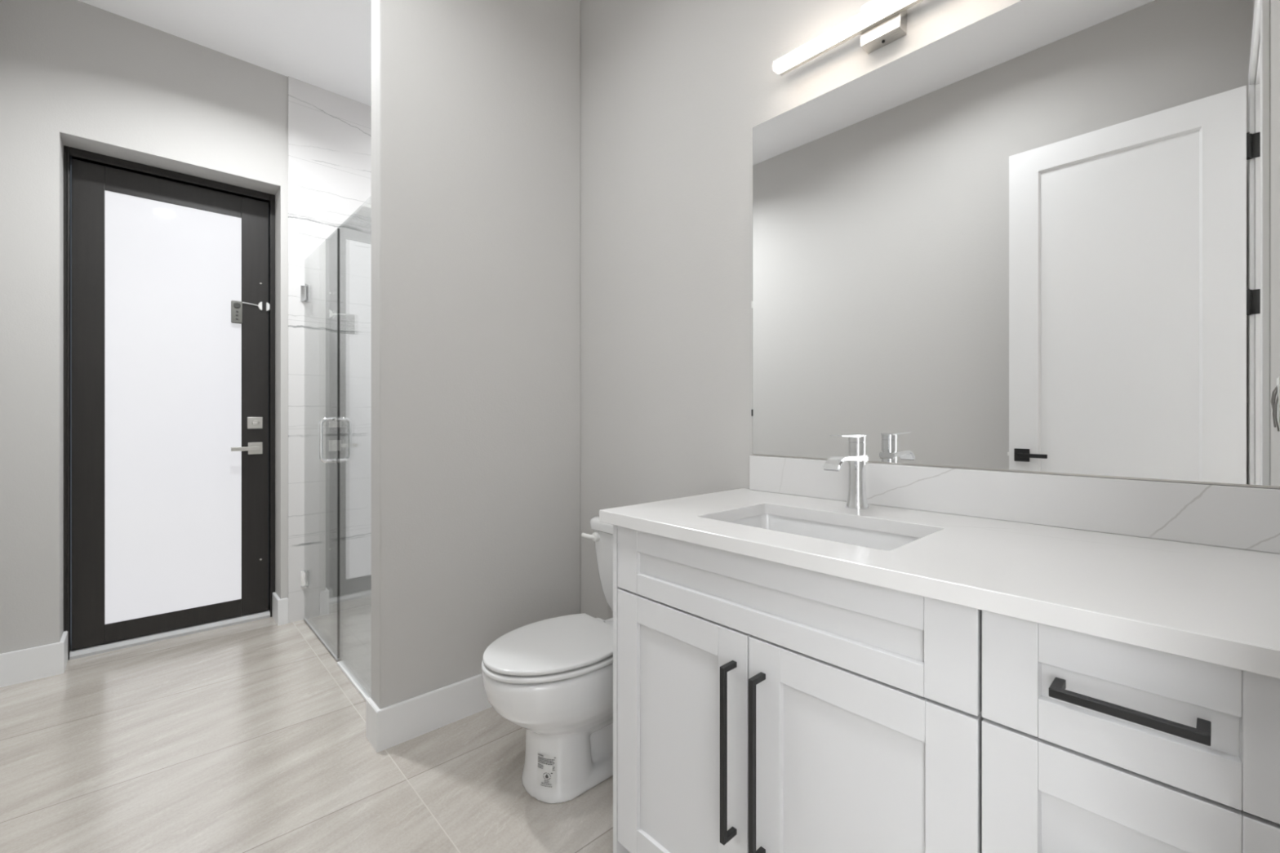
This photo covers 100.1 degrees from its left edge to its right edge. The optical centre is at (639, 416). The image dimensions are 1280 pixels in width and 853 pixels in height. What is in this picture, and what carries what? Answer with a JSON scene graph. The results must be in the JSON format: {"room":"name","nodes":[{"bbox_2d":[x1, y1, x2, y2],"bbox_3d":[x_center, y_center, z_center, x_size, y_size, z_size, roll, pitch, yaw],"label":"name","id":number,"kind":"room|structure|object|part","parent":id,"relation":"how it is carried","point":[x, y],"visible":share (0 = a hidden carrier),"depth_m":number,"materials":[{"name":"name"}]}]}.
{"room":"bathroom","nodes":[
{"label":"bathroom","id":0,"kind":"room"},
{"bbox_2d":[0,0,371,653],"bbox_3d":[-2.138,-0.371,3.040,2.172,3.050,0.314,0,0,-43],"label":"wall","id":1,"kind":"structure","parent":0,"point":[74,73],"depth_m":2.72,"materials":[{"name":"grey paint"}]},
{"bbox_2d":[0,631,67,687],"bbox_3d":[-2.721,1.084,2.400,0.207,0.140,0.178,0,0,-43],"label":"baseboard","id":2,"kind":"structure","parent":1,"relation":"attached to","point":[19,666],"depth_m":2.34,"materials":[{"name":"white paint"}]},
{"bbox_2d":[63,146,275,659],"bbox_3d":[-2.447,-0.061,2.849,0.834,2.430,0.173,0,0,-43],"label":"door","id":3,"kind":"structure","parent":1,"relation":"in","point":[169,402],"depth_m":2.78,"materials":[{"name":"black paint"}]},
{"bbox_3d":[-2.444,-0.043,2.833,0.543,2.138,0.020,0,0,-43],"label":"glass pane","id":4,"kind":"part","parent":3,"relation":"part of","materials":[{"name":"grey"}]},
{"bbox_3d":[-2.204,0.182,2.991,0.129,0.022,0.050,0,0,-43],"label":"lever","id":5,"kind":"part","parent":3,"relation":"part of","materials":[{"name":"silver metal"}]},
{"bbox_2d":[231,300,269,324],"bbox_3d":[-2.198,-0.585,3.029,0.179,0.136,0.026,0,0,-43],"label":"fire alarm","id":6,"kind":"object","parent":3,"relation":"attached to","point":[236,306],"visible":1,"depth_m":2.98,"materials":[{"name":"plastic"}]},
{"bbox_3d":[-2.187,0.182,3.047,0.068,0.067,0.008,0,0,-43],"label":"handle","id":7,"kind":"part","parent":3,"relation":"part of","materials":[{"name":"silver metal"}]},
{"bbox_2d":[272,591,288,625],"bbox_3d":[-2.037,1.084,3.034,0.048,0.140,0.178,0,0,-43],"label":"baseboard","id":8,"kind":"structure","parent":1,"relation":"attached to","point":[280,606],"depth_m":2.97,"materials":[{"name":"white paint"}]},
{"bbox_2d":[300,227,351,660],"bbox_3d":[-1.660,0.134,2.783,0.143,2.033,0.714,0,0,-43],"label":"shower door","id":9,"kind":"structure","parent":1,"relation":"attached to","point":[304,290],"depth_m":2.52,"materials":[{"name":"silver glass"}]},
{"bbox_3d":[-1.482,0.114,2.534,0.066,0.222,0.024,0,0,-43],"label":"pull handle","id":10,"kind":"part","parent":9,"relation":"part of","materials":[{"name":"silver metal"}]},
{"bbox_3d":[-1.426,0.114,2.586,0.066,0.222,0.024,0,0,-43],"label":"pull handle","id":11,"kind":"part","parent":9,"relation":"part of","materials":[{"name":"silver metal"}]},
{"bbox_2d":[0,604,613,852],"bbox_3d":[-0.899,1.183,0.564,3.720,0.063,5.850,0,0,-43],"label":"floor","id":12,"kind":"structure","parent":0,"point":[248,737],"depth_m":1.77,"materials":[{"name":"beige tile"}]},
{"bbox_2d":[337,660,371,700],"bbox_3d":[-1.160,1.148,2.242,0.026,0.012,0.705,0,0,-43],"label":"threshold","id":13,"kind":"object","parent":12,"relation":"on","point":[343,664],"visible":0.56,"depth_m":2.32,"materials":[{"name":"white paint"}]},
{"bbox_2d":[481,515,613,804],"bbox_3d":[-0.175,0.769,1.787,0.727,0.770,0.432,0,0,-43],"label":"toilet","id":14,"kind":"object","parent":12,"relation":"on","point":[552,678],"visible":0.71,"depth_m":1.61,"materials":[{"name":"white ceramic"}]},
{"bbox_2d":[537,753,555,786],"bbox_3d":[-0.281,1.062,1.605,0.059,0.087,0.010,0,0,17],"label":"print","id":15,"kind":"object","parent":14,"relation":"attached to","point":[546,762],"depth_m":1.60,"materials":[{"name":"grey paper"}]},
{"bbox_3d":[-0.273,0.742,1.697,0.461,0.016,0.374,0,0,-43],"label":"seat","id":16,"kind":"part","parent":14,"relation":"part of","materials":[{"name":"white plastic"}]},
{"bbox_3d":[-0.274,0.719,1.696,0.449,0.018,0.367,0,0,-43],"label":"lid","id":17,"kind":"part","parent":14,"relation":"part of","materials":[{"name":"white plastic"}]},
{"bbox_3d":[-0.179,0.954,1.784,0.704,0.400,0.365,0,0,-43],"label":"bowl","id":18,"kind":"part","parent":14,"relation":"part of","materials":[{"name":"white ceramic"}]},
{"bbox_3d":[-0.195,0.451,2.015,0.051,0.023,0.020,0,0,11],"label":"lever arm","id":19,"kind":"part","parent":14,"relation":"part of","materials":[{"name":"white plastic"}]},
{"bbox_3d":[-0.168,0.454,2.016,0.020,0.034,0.034,0,0,-43],"label":"flush lever","id":20,"kind":"part","parent":14,"relation":"part of","materials":[{"name":"white plastic"}]},
{"bbox_3d":[0.016,0.407,1.964,0.207,0.046,0.432,0,0,-43],"label":"tank lid","id":21,"kind":"part","parent":14,"relation":"part of","materials":[{"name":"white ceramic"}]},
{"bbox_3d":[0.017,0.592,1.966,0.187,0.320,0.410,0,0,-43],"label":"tank","id":22,"kind":"part","parent":14,"relation":"part of","materials":[{"name":"white ceramic"}]},
{"bbox_2d":[613,524,983,852],"bbox_3d":[0.408,0.712,1.246,0.632,0.884,0.810,0,0,-43],"label":"base cabinet","id":23,"kind":"object","parent":12,"relation":"on","point":[760,705],"visible":0.91,"depth_m":1.00,"materials":[{"name":"grey paint"}]},
{"bbox_3d":[0.085,0.750,1.206,0.020,0.632,0.394,0,0,-43],"label":"door","id":24,"kind":"part","parent":23,"relation":"part of","materials":[{"name":"grey paint"}]},
{"bbox_3d":[0.175,0.665,1.063,0.042,0.346,0.011,0,0,-43],"label":"handle","id":25,"kind":"part","parent":23,"relation":"part of","materials":[{"name":"black metal"}]},
{"bbox_3d":[0.221,0.665,1.014,0.042,0.346,0.011,0,0,-43],"label":"handle","id":26,"kind":"part","parent":23,"relation":"part of","materials":[{"name":"black metal"}]},
{"bbox_3d":[0.220,0.349,1.061,0.020,0.158,0.792,0,0,-43],"label":"false drawer","id":27,"kind":"part","parent":23,"relation":"part of","materials":[{"name":"grey paint"}]},
{"bbox_3d":[0.355,0.750,0.915,0.020,0.632,0.394,0,0,-43],"label":"door","id":28,"kind":"part","parent":23,"relation":"part of","materials":[{"name":"grey paint"}]},
{"bbox_2d":[599,488,1279,679],"bbox_3d":[0.517,0.254,1.144,0.612,0.030,1.170,0,0,-43],"label":"countertop","id":29,"kind":"structure","parent":23,"relation":"on","point":[1216,605],"depth_m":0.85,"materials":[{"name":"white stone"}]},
{"bbox_2d":[727,514,920,551],"bbox_3d":[0.394,0.341,1.213,0.343,0.142,0.507,0,0,-43],"label":"sink","id":30,"kind":"object","parent":29,"relation":"in","point":[876,540],"visible":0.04,"depth_m":1.34,"materials":[{"name":"white ceramic"}]},
{"bbox_2d":[823,435,869,510],"bbox_3d":[0.522,0.143,1.352,0.168,0.192,0.056,0,0,-43],"label":"faucet","id":31,"kind":"object","parent":29,"relation":"on","point":[857,460],"visible":1,"depth_m":1.37,"materials":[{"name":"silver metal"}]},
{"bbox_3d":[0.519,0.115,1.350,0.161,0.030,0.043,0,0,-43],"label":"spout","id":32,"kind":"part","parent":31,"relation":"part of","materials":[{"name":"silver metal"}]},
{"bbox_3d":[0.528,0.050,1.358,0.131,0.005,0.033,0,0,-43],"label":"lever","id":33,"kind":"part","parent":31,"relation":"part of","materials":[{"name":"silver metal"}]},
{"bbox_2d":[982,610,1279,852],"bbox_3d":[0.795,0.712,0.828,0.632,0.884,0.326,0,0,-43],"label":"base cabinet","id":34,"kind":"object","parent":12,"relation":"on","point":[1091,744],"visible":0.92,"depth_m":0.65,"materials":[{"name":"grey paint"}]},
{"bbox_3d":[0.573,0.345,0.634,0.042,0.011,0.139,0,0,-43],"label":"handle","id":35,"kind":"part","parent":34,"relation":"part of","materials":[{"name":"black metal"}]},
{"bbox_3d":[0.598,0.588,0.653,0.020,0.312,0.312,0,0,-43],"label":"drawer","id":36,"kind":"part","parent":34,"relation":"part of","materials":[{"name":"grey paint"}]},
{"bbox_2d":[365,0,580,752],"bbox_3d":[-0.622,-0.371,2.180,0.877,3.050,0.124,0,0,-43],"label":"wall","id":37,"kind":"structure","parent":0,"point":[476,104],"depth_m":2.08,"materials":[{"name":"grey paint"}]},
{"bbox_2d":[580,0,1279,620],"bbox_3d":[-0.010,-0.371,2.253,0.120,3.050,3.754,0,0,-43],"label":"wall","id":38,"kind":"structure","parent":0,"point":[673,93],"depth_m":2.00,"materials":[{"name":"grey paint"}]},
{"bbox_2d":[773,0,924,75],"bbox_3d":[0.629,-1.050,1.408,0.090,0.115,0.594,0,0,-43],"label":"vanity light","id":39,"kind":"object","parent":38,"relation":"attached to","point":[880,23],"visible":1,"depth_m":1.43,"materials":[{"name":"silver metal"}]},
{"bbox_2d":[749,455,1279,553],"bbox_3d":[0.747,0.183,1.332,0.019,0.111,1.133,0,0,-43],"label":"backsplash","id":40,"kind":"structure","parent":38,"relation":"attached to","point":[1234,517],"depth_m":1.15,"materials":[{"name":"white stone"}]},
{"bbox_2d":[751,0,1279,488],"bbox_3d":[0.748,-0.408,1.340,0.008,1.068,1.125,0,0,-43],"label":"mirror","id":41,"kind":"object","parent":38,"relation":"attached to","point":[1037,236],"visible":1,"depth_m":1.19,"materials":[{"name":"grey mirror"}]}
]}

